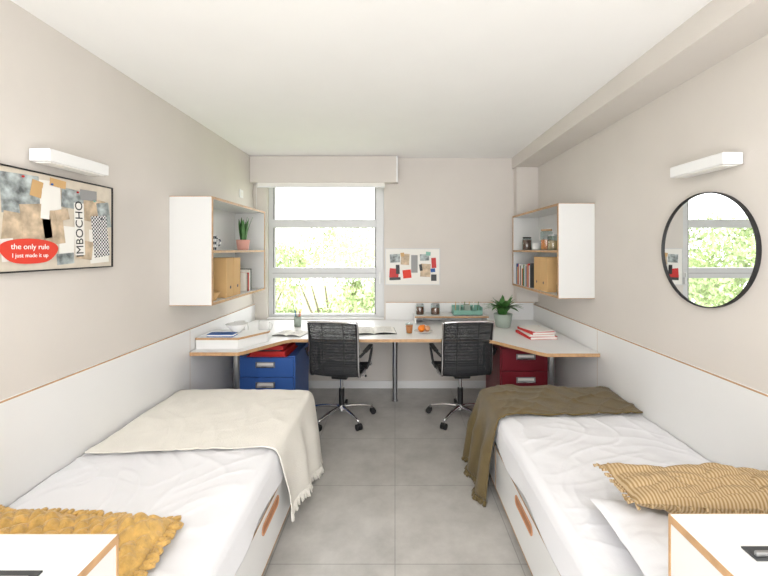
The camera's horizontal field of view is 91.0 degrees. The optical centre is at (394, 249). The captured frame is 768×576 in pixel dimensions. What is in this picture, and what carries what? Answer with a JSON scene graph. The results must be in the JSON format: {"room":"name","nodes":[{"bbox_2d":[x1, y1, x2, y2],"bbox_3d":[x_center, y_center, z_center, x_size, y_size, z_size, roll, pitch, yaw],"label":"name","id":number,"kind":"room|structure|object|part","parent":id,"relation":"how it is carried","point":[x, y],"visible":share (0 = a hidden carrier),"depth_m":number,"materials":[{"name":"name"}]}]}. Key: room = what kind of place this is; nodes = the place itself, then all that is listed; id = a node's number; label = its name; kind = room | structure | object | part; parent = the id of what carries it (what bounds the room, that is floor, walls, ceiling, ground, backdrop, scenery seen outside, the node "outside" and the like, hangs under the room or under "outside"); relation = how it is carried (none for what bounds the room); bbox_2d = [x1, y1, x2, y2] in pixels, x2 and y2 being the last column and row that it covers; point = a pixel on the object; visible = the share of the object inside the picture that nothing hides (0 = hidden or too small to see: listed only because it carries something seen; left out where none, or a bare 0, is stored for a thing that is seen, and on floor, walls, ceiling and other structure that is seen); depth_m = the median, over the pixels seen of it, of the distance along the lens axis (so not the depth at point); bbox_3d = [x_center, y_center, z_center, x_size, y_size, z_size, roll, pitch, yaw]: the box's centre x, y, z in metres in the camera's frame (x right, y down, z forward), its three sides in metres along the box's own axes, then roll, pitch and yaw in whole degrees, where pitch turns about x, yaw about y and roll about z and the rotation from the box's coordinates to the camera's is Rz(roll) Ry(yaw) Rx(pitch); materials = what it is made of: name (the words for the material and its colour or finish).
{"room":"dormitory room","nodes":[
{"label":"dormitory room","id":0,"kind":"room"},
{"bbox_2d":[0,0,252,399],"bbox_3d":[-1.590,0.250,1.500,0.100,2.500,5.600,0,0,0],"label":"wall","id":1,"kind":"structure","parent":0,"point":[56,94],"depth_m":1.95,"materials":[{"name":"paint"}]},
{"bbox_2d":[0,163,112,273],"bbox_3d":[-1.524,-0.121,1.732,0.029,0.425,0.597,0,0,0],"label":"framed poster","id":2,"kind":"object","parent":1,"relation":"attached to","point":[49,222],"visible":1,"depth_m":1.67,"materials":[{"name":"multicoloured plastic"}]},
{"bbox_2d":[29,148,108,175],"bbox_3d":[-1.490,-0.397,1.735,0.099,0.058,0.330,0,0,0],"label":"wall lamp","id":3,"kind":"object","parent":1,"relation":"attached to","point":[45,156],"visible":1,"depth_m":1.67,"materials":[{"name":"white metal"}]},
{"bbox_2d":[0,304,254,506],"bbox_3d":[-1.531,1.043,1.400,0.018,0.914,5.400,0,0,0],"label":"wall panel","id":4,"kind":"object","parent":1,"relation":"attached to","point":[44,428],"depth_m":1.90,"materials":[{"name":"white laminate"}]},
{"bbox_2d":[169,196,264,305],"bbox_3d":[-1.393,0.006,3.095,0.291,0.748,1.051,0,0,0],"label":"wall shelf","id":5,"kind":"object","parent":1,"relation":"attached to","point":[194,221],"visible":0.94,"depth_m":2.57,"materials":[{"name":"laminate"}]},
{"bbox_2d":[213,291,219,300],"bbox_3d":[-1.310,0.331,2.690,0.120,0.059,0.120,0,0,0],"label":"wooden bowl","id":6,"kind":"object","parent":5,"relation":"on","point":[215,293],"visible":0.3,"depth_m":2.67,"materials":[{"name":"beige wood"}]},
{"bbox_2d":[213,235,220,249],"bbox_3d":[-1.311,-0.051,2.706,0.105,0.104,0.084,0,0,-32],"label":"patterned mug","id":7,"kind":"object","parent":5,"relation":"on","point":[215,238],"visible":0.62,"depth_m":2.69,"materials":[{"name":"ceramic"}]},
{"bbox_2d":[213,257,239,297],"bbox_3d":[-1.388,0.211,2.970,0.244,0.300,0.256,0,0,0],"label":"box file","id":8,"kind":"object","parent":5,"relation":"in","point":[226,270],"visible":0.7,"depth_m":2.86,"materials":[{"name":"beige wood"}]},
{"bbox_2d":[236,217,252,249],"bbox_3d":[-1.324,-0.146,3.302,0.131,0.294,0.119,0,0,0],"label":"potted snake plant","id":9,"kind":"object","parent":5,"relation":"on","point":[242,244],"visible":0.89,"depth_m":3.28,"materials":[{"name":"green plant"}]},
{"bbox_2d":[240,269,251,291],"bbox_3d":[-1.356,0.264,3.330,0.133,0.194,0.120,0,0,0],"label":"books","id":10,"kind":"object","parent":5,"relation":"in","point":[245,274],"visible":0.73,"depth_m":3.30,"materials":[{"name":"paper"}]},
{"bbox_2d":[239,189,242,197],"bbox_3d":[-1.532,-0.560,3.760,0.015,0.080,0.080,0,0,0],"label":"wall socket","id":11,"kind":"object","parent":1,"relation":"attached to","point":[240,190],"visible":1,"depth_m":3.73,"materials":[{"name":"white plastic"}]},
{"bbox_2d":[11,0,711,157],"bbox_3d":[-0.010,-1.050,1.500,3.260,0.100,5.600,0,0,0],"label":"ceiling","id":12,"kind":"structure","parent":0,"point":[400,78],"depth_m":1.99,"materials":[{"name":"paint"}]},
{"bbox_2d":[253,158,534,380],"bbox_3d":[-0.010,0.250,4.200,3.060,2.500,0.200,0,0,0],"label":"wall","id":13,"kind":"structure","parent":0,"point":[463,208],"depth_m":4.10,"materials":[{"name":"paint"}]},
{"bbox_2d":[267,188,383,319],"bbox_3d":[-0.755,0.003,4.155,1.270,1.505,0.130,0,0,0],"label":"window","id":14,"kind":"structure","parent":13,"relation":"in","point":[377,272],"depth_m":4.15,"materials":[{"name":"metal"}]},
{"bbox_2d":[250,156,397,208],"bbox_3d":[-0.754,-0.398,4.043,1.568,1.195,0.110,0,0,0],"label":"roller blind","id":15,"kind":"object","parent":14,"relation":"attached to","point":[265,171],"visible":0.91,"depth_m":3.99,"materials":[{"name":"fabric"}]},
{"bbox_2d":[309,381,485,387],"bbox_3d":[-0.010,1.460,4.093,3.020,0.080,0.014,0,0,0],"label":"baseboard","id":16,"kind":"structure","parent":13,"relation":"attached to","point":[312,384],"depth_m":4.09,"materials":[{"name":"white laminate"}]},
{"bbox_2d":[385,248,439,284],"bbox_3d":[0.190,0.181,4.089,0.596,0.398,0.018,0,0,0],"label":"board","id":17,"kind":"object","parent":13,"relation":"attached to","point":[403,266],"visible":1,"depth_m":4.08,"materials":[{"name":"paper"}]},
{"bbox_2d":[386,302,533,319],"bbox_3d":[0.700,0.664,4.091,1.600,0.201,0.018,0,0,0],"label":"trim","id":18,"kind":"structure","parent":13,"relation":"attached to","point":[394,310],"depth_m":4.08,"materials":[{"name":"white laminate"}]},
{"bbox_2d":[514,167,537,301],"bbox_3d":[1.405,-0.165,4.050,0.230,1.430,0.100,0,0,0],"label":"trim","id":19,"kind":"structure","parent":13,"relation":"attached to","point":[525,178],"depth_m":4.00,"materials":[{"name":"paint"}]},
{"bbox_2d":[262,388,531,575],"bbox_3d":[-0.010,1.550,1.500,3.260,0.100,5.600,0,0,0],"label":"floor","id":20,"kind":"structure","parent":0,"point":[392,496],"depth_m":2.21,"materials":[{"name":"tile"}]},
{"bbox_2d":[0,534,118,575],"bbox_3d":[-1.071,1.065,0.626,0.887,0.869,0.461,0,0,0],"label":"nightstand","id":21,"kind":"object","parent":20,"relation":"on","point":[20,554],"visible":1,"depth_m":0.81,"materials":[{"name":"laminate"}]},
{"bbox_2d":[8,447,290,575],"bbox_3d":[-1.046,1.243,1.772,0.940,0.515,1.813,0,0,0],"label":"bed","id":22,"kind":"object","parent":20,"relation":"on","point":[233,505],"visible":0.43,"depth_m":1.57,"materials":[{"name":"fabric"}]},
{"bbox_2d":[0,505,183,575],"bbox_3d":[-1.126,0.932,1.143,0.792,0.107,0.555,0,0,0],"label":"pillow","id":23,"kind":"object","parent":22,"relation":"on","point":[143,537],"visible":0.62,"depth_m":1.26,"materials":[{"name":"yellow fabric"}]},
{"bbox_2d":[84,389,323,521],"bbox_3d":[-0.988,1.234,2.252,1.026,0.532,0.873,0,0,0],"label":"throw blanket","id":24,"kind":"object","parent":22,"relation":"on","point":[285,422],"visible":1,"depth_m":2.15,"materials":[{"name":"white fabric"}]},
{"bbox_3d":[-0.592,1.262,1.800,0.003,0.054,0.240,0,0,0],"label":"handle","id":25,"kind":"part","parent":22,"relation":"part of","materials":[{"name":"orange wood"}]},
{"bbox_2d":[240,342,308,390],"bbox_3d":[-1.125,1.212,3.527,0.510,0.575,0.546,0,0,0],"label":"base cabinet","id":26,"kind":"object","parent":20,"relation":"on","point":[291,372],"visible":0.41,"depth_m":3.27,"materials":[{"name":"metal"}]},
{"bbox_2d":[247,342,297,356],"bbox_3d":[-1.105,0.879,3.438,0.350,0.090,0.365,0,0,0],"label":"tray","id":27,"kind":"object","parent":26,"relation":"on","point":[283,350],"visible":0.54,"depth_m":3.27,"materials":[{"name":"plastic"}]},
{"bbox_2d":[305,321,375,431],"bbox_3d":[-0.489,1.040,3.375,0.619,0.920,0.630,0,0,9],"label":"office chair","id":28,"kind":"object","parent":20,"relation":"on","point":[341,369],"visible":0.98,"depth_m":3.13,"materials":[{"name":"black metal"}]},
{"bbox_3d":[-0.477,0.850,3.353,0.408,0.503,0.541,0,0,9],"label":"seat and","id":29,"kind":"part","parent":28,"relation":"part of","materials":[{"name":"black fabric"}]},
{"bbox_3d":[-0.477,0.840,3.351,0.440,0.519,0.560,0,0,9],"label":"frame","id":30,"kind":"part","parent":28,"relation":"part of","materials":[{"name":"silver metal"}]},
{"bbox_2d":[190,320,599,401],"bbox_3d":[-0.010,1.127,3.415,3.010,0.745,1.330,0,0,0],"label":"built-in desk","id":31,"kind":"object","parent":20,"relation":"on","point":[563,346],"visible":0.61,"depth_m":3.22,"materials":[{"name":"white laminate"}]},
{"bbox_2d":[195,330,269,348],"bbox_3d":[-1.278,0.711,3.000,0.475,0.088,0.280,0,0,0],"label":"shelf","id":32,"kind":"object","parent":31,"relation":"on","point":[245,338],"visible":0.93,"depth_m":2.88,"materials":[{"name":"white laminate"}]},
{"bbox_2d":[207,332,237,336],"bbox_3d":[-1.340,0.656,2.925,0.200,0.020,0.090,0,0,0],"label":"notebook","id":33,"kind":"object","parent":32,"relation":"on","point":[212,334],"visible":1,"depth_m":2.88,"materials":[{"name":"paper"}]},
{"bbox_2d":[225,322,247,332],"bbox_3d":[-1.280,0.630,3.050,0.170,0.069,0.170,0,0,0],"label":"serving bowl","id":34,"kind":"object","parent":32,"relation":"on","point":[238,327],"visible":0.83,"depth_m":3.02,"materials":[{"name":"ceramic"}]},
{"bbox_2d":[259,319,272,329],"bbox_3d":[-1.190,0.698,3.444,0.112,0.109,0.090,0,0,33],"label":"coffee mug","id":35,"kind":"object","parent":31,"relation":"on","point":[263,324],"visible":0.65,"depth_m":3.41,"materials":[{"name":"ceramic"}]},
{"bbox_2d":[272,330,307,336],"bbox_3d":[-0.930,0.743,3.380,0.268,0.020,0.198,0,0,11],"label":"open notebook","id":36,"kind":"object","parent":31,"relation":"on","point":[287,333],"visible":0.98,"depth_m":3.35,"materials":[{"name":"paper"}]},
{"bbox_2d":[294,309,301,326],"bbox_3d":[-0.960,0.668,3.720,0.076,0.169,0.072,0,0,0],"label":"pencil cup","id":37,"kind":"object","parent":31,"relation":"on","point":[297,319],"visible":1,"depth_m":3.69,"materials":[{"name":"clear glass"}]},
{"bbox_2d":[353,326,396,334],"bbox_3d":[-0.200,0.743,3.500,0.408,0.020,0.288,0,0,-6],"label":"open magazine","id":38,"kind":"object","parent":31,"relation":"on","point":[378,330],"visible":0.86,"depth_m":3.46,"materials":[{"name":"paper"}]},
{"bbox_2d":[406,325,412,332],"bbox_3d":[0.130,0.708,3.420,0.068,0.089,0.068,0,0,0],"label":"juice glass","id":39,"kind":"object","parent":31,"relation":"on","point":[409,328],"visible":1,"depth_m":3.40,"materials":[{"name":"orange glass"}]},
{"bbox_2d":[414,325,431,332],"bbox_3d":[0.260,0.718,3.450,0.170,0.069,0.170,0,0,0],"label":"fruit plate","id":40,"kind":"object","parent":31,"relation":"on","point":[421,328],"visible":1,"depth_m":3.44,"materials":[{"name":"orange food"}]},
{"bbox_2d":[414,312,488,323],"bbox_3d":[0.575,0.713,3.946,0.750,0.082,0.259,0,0,0],"label":"shelf","id":41,"kind":"object","parent":31,"relation":"on","point":[427,315],"visible":0.86,"depth_m":3.87,"materials":[{"name":"white laminate"}]},
{"bbox_2d":[416,303,423,314],"bbox_3d":[0.260,0.616,3.930,0.084,0.109,0.084,0,0,0],"label":"glass storage jar","id":42,"kind":"object","parent":41,"relation":"on","point":[419,310],"visible":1,"depth_m":3.90,"materials":[{"name":"glass"}]},
{"bbox_2d":[431,303,439,314],"bbox_3d":[0.420,0.616,3.930,0.096,0.109,0.096,0,0,0],"label":"glass storage jar","id":43,"kind":"object","parent":41,"relation":"on","point":[435,311],"visible":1,"depth_m":3.90,"materials":[{"name":"glass"}]},
{"bbox_2d":[452,302,482,314],"bbox_3d":[0.750,0.606,3.935,0.300,0.131,0.130,0,0,0],"label":"tray","id":44,"kind":"object","parent":41,"relation":"on","point":[465,309],"visible":1,"depth_m":3.90,"materials":[{"name":"teal plastic"}]},
{"bbox_2d":[484,295,523,327],"bbox_3d":[1.062,0.595,3.703,0.398,0.316,0.380,0,0,0],"label":"potted houseplant","id":45,"kind":"object","parent":31,"relation":"on","point":[503,319],"visible":1,"depth_m":3.65,"materials":[{"name":"green plant"}]},
{"bbox_2d":[516,325,556,339],"bbox_3d":[1.240,0.721,3.320,0.241,0.066,0.301,0,0,-6],"label":"book stack","id":46,"kind":"object","parent":31,"relation":"on","point":[532,332],"visible":1,"depth_m":3.22,"materials":[{"name":"red paper"}]},
{"bbox_2d":[426,321,496,429],"bbox_3d":[0.598,1.040,3.388,0.600,0.920,0.612,0,0,-9],"label":"office chair","id":47,"kind":"object","parent":20,"relation":"on","point":[460,368],"visible":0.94,"depth_m":3.15,"materials":[{"name":"black fabric"}]},
{"bbox_3d":[0.586,0.840,3.366,0.440,0.519,0.560,0,0,-5],"label":"frame","id":48,"kind":"part","parent":47,"relation":"part of","materials":[{"name":"silver metal"}]},
{"bbox_3d":[0.586,0.850,3.368,0.408,0.503,0.541,0,0,-5],"label":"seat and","id":49,"kind":"part","parent":47,"relation":"part of","materials":[{"name":"black fabric"}]},
{"bbox_2d":[486,344,547,387],"bbox_3d":[1.135,1.173,3.527,0.440,0.655,0.546,0,0,0],"label":"drawer cabinet","id":50,"kind":"object","parent":20,"relation":"on","point":[510,366],"visible":0.37,"depth_m":3.27,"materials":[{"name":"metal"}]},
{"bbox_2d":[489,413,711,575],"bbox_3d":[1.049,1.246,1.806,0.896,0.509,1.822,0,0,0],"label":"bed","id":51,"kind":"object","parent":20,"relation":"on","point":[543,474],"visible":0.48,"depth_m":1.78,"materials":[{"name":"fabric"}]},
{"bbox_3d":[0.612,1.262,1.800,0.003,0.054,0.240,0,0,0],"label":"handle","id":52,"kind":"part","parent":51,"relation":"part of","materials":[{"name":"orange wood"}]},
{"bbox_2d":[461,384,642,506],"bbox_3d":[0.978,1.227,2.465,1.049,0.559,0.551,0,0,0],"label":"throw blanket","id":53,"kind":"object","parent":51,"relation":"on","point":[492,404],"visible":1,"depth_m":2.43,"materials":[{"name":"brown fabric"}]},
{"bbox_2d":[589,498,671,575],"bbox_3d":[1.080,0.936,1.165,0.740,0.120,0.460,0,0,4],"label":"pillow","id":54,"kind":"object","parent":51,"relation":"on","point":[644,531],"visible":0.41,"depth_m":1.22,"materials":[{"name":"fabric"}]},
{"bbox_2d":[593,462,767,513],"bbox_3d":[1.125,0.840,1.320,0.721,0.119,0.289,0,0,4],"label":"striped cushion","id":55,"kind":"object","parent":54,"relation":"on","point":[704,488],"visible":0.94,"depth_m":1.27,"materials":[{"name":"fabric"}]},
{"bbox_2d":[668,514,767,575],"bbox_3d":[1.069,1.053,0.641,0.852,0.894,0.491,0,0,0],"label":"nightstand","id":56,"kind":"object","parent":20,"relation":"on","point":[698,544],"visible":1,"depth_m":0.82,"materials":[{"name":"laminate"}]},
{"bbox_2d":[535,34,767,393],"bbox_3d":[1.570,0.250,1.500,0.100,2.500,5.600,0,0,0],"label":"wall","id":57,"kind":"structure","parent":0,"point":[623,169],"depth_m":2.07,"materials":[{"name":"paint"}]},
{"bbox_2d":[512,203,594,298],"bbox_3d":[1.379,0.006,3.422,0.278,0.727,1.116,0,0,0],"label":"wall shelf","id":58,"kind":"object","parent":57,"relation":"attached to","point":[573,224],"visible":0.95,"depth_m":2.87,"materials":[{"name":"laminate"}]},
{"bbox_2d":[516,263,533,287],"bbox_3d":[1.328,0.236,3.707,0.136,0.229,0.413,0,0,0],"label":"books","id":59,"kind":"object","parent":58,"relation":"in","point":[524,271],"visible":0.77,"depth_m":3.64,"materials":[{"name":"paper"}]},
{"bbox_2d":[523,237,530,249],"bbox_3d":[1.330,-0.064,3.800,0.090,0.129,0.090,0,0,0],"label":"storage jar","id":60,"kind":"object","parent":58,"relation":"in","point":[526,243],"visible":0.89,"depth_m":3.77,"materials":[{"name":"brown glass"}]},
{"bbox_2d":[532,243,540,249],"bbox_3d":[1.338,-0.034,3.545,0.089,0.069,0.070,0,0,32],"label":"cup","id":61,"kind":"object","parent":58,"relation":"on","point":[535,246],"visible":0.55,"depth_m":3.52,"materials":[{"name":"ceramic"}]},
{"bbox_2d":[534,257,556,291],"bbox_3d":[1.378,0.206,3.270,0.244,0.290,0.296,0,0,0],"label":"box file","id":62,"kind":"object","parent":58,"relation":"in","point":[545,268],"visible":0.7,"depth_m":3.16,"materials":[{"name":"beige wood"}]},
{"bbox_2d":[541,229,551,249],"bbox_3d":[1.310,-0.089,3.260,0.100,0.179,0.100,0,0,0],"label":"glass storage jar","id":63,"kind":"object","parent":58,"relation":"in","point":[544,243],"visible":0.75,"depth_m":3.23,"materials":[{"name":"orange glass"}]},
{"bbox_2d":[548,234,556,249],"bbox_3d":[1.310,-0.064,3.120,0.090,0.129,0.090,0,0,0],"label":"glass storage jar","id":64,"kind":"object","parent":58,"relation":"in","point":[552,245],"visible":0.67,"depth_m":3.08,"materials":[{"name":"glass"}]},
{"bbox_2d":[512,0,767,168],"bbox_3d":[1.395,-0.940,1.400,0.250,0.120,5.400,0,0,0],"label":"ceiling beam","id":65,"kind":"structure","parent":57,"relation":"attached to","point":[720,29],"depth_m":1.89,"materials":[{"name":"paint"}]},
{"bbox_2d":[534,304,767,469],"bbox_3d":[1.511,1.043,1.400,0.018,0.914,5.400,0,0,0],"label":"wall panel","id":66,"kind":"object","parent":57,"relation":"attached to","point":[724,420],"depth_m":2.03,"materials":[{"name":"white laminate"}]},
{"bbox_2d":[670,152,742,177],"bbox_3d":[1.470,-0.397,1.790,0.099,0.058,0.320,0,0,0],"label":"wall lamp","id":67,"kind":"object","parent":57,"relation":"attached to","point":[723,160],"visible":1,"depth_m":1.72,"materials":[{"name":"white plastic"}]},
{"bbox_2d":[661,192,761,307],"bbox_3d":[1.507,0.000,1.840,0.022,0.560,0.560,0,0,0],"label":"round wall mirror","id":68,"kind":"object","parent":57,"relation":"attached to","point":[711,245],"visible":1,"depth_m":1.79,"materials":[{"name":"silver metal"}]},
{"label":"outside","id":69,"kind":"structure","parent":0,"visible":0},
{"bbox_2d":[276,285,373,312],"bbox_3d":[0.000,7.600,42.350,80.000,0.200,75.300,0,0,0],"label":"ground","id":70,"kind":"structure","parent":69,"point":[319,290],"depth_m":60.80,"materials":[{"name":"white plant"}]},
{"bbox_2d":[276,240,309,312],"bbox_3d":[-4.660,3.173,10.532,4.578,8.676,5.194,0,0,-21],"label":"leafy tree","id":71,"kind":"object","parent":70,"relation":"on","point":[280,253],"visible":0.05,"depth_m":10.98,"materials":[{"name":"green plant"}]},
{"bbox_2d":[276,214,374,312],"bbox_3d":[-1.656,3.119,12.097,5.375,8.786,5.320,0,0,0],"label":"leafy tree","id":72,"kind":"object","parent":70,"relation":"on","point":[358,245],"visible":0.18,"depth_m":13.00,"materials":[{"name":"green plant"}]},
{"bbox_2d":[302,229,374,312],"bbox_3d":[-0.664,3.427,11.625,3.970,8.168,4.838,0,0,25],"label":"leafy tree","id":73,"kind":"object","parent":70,"relation":"on","point":[370,306],"visible":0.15,"depth_m":10.91,"materials":[{"name":"green plant"}]}
]}

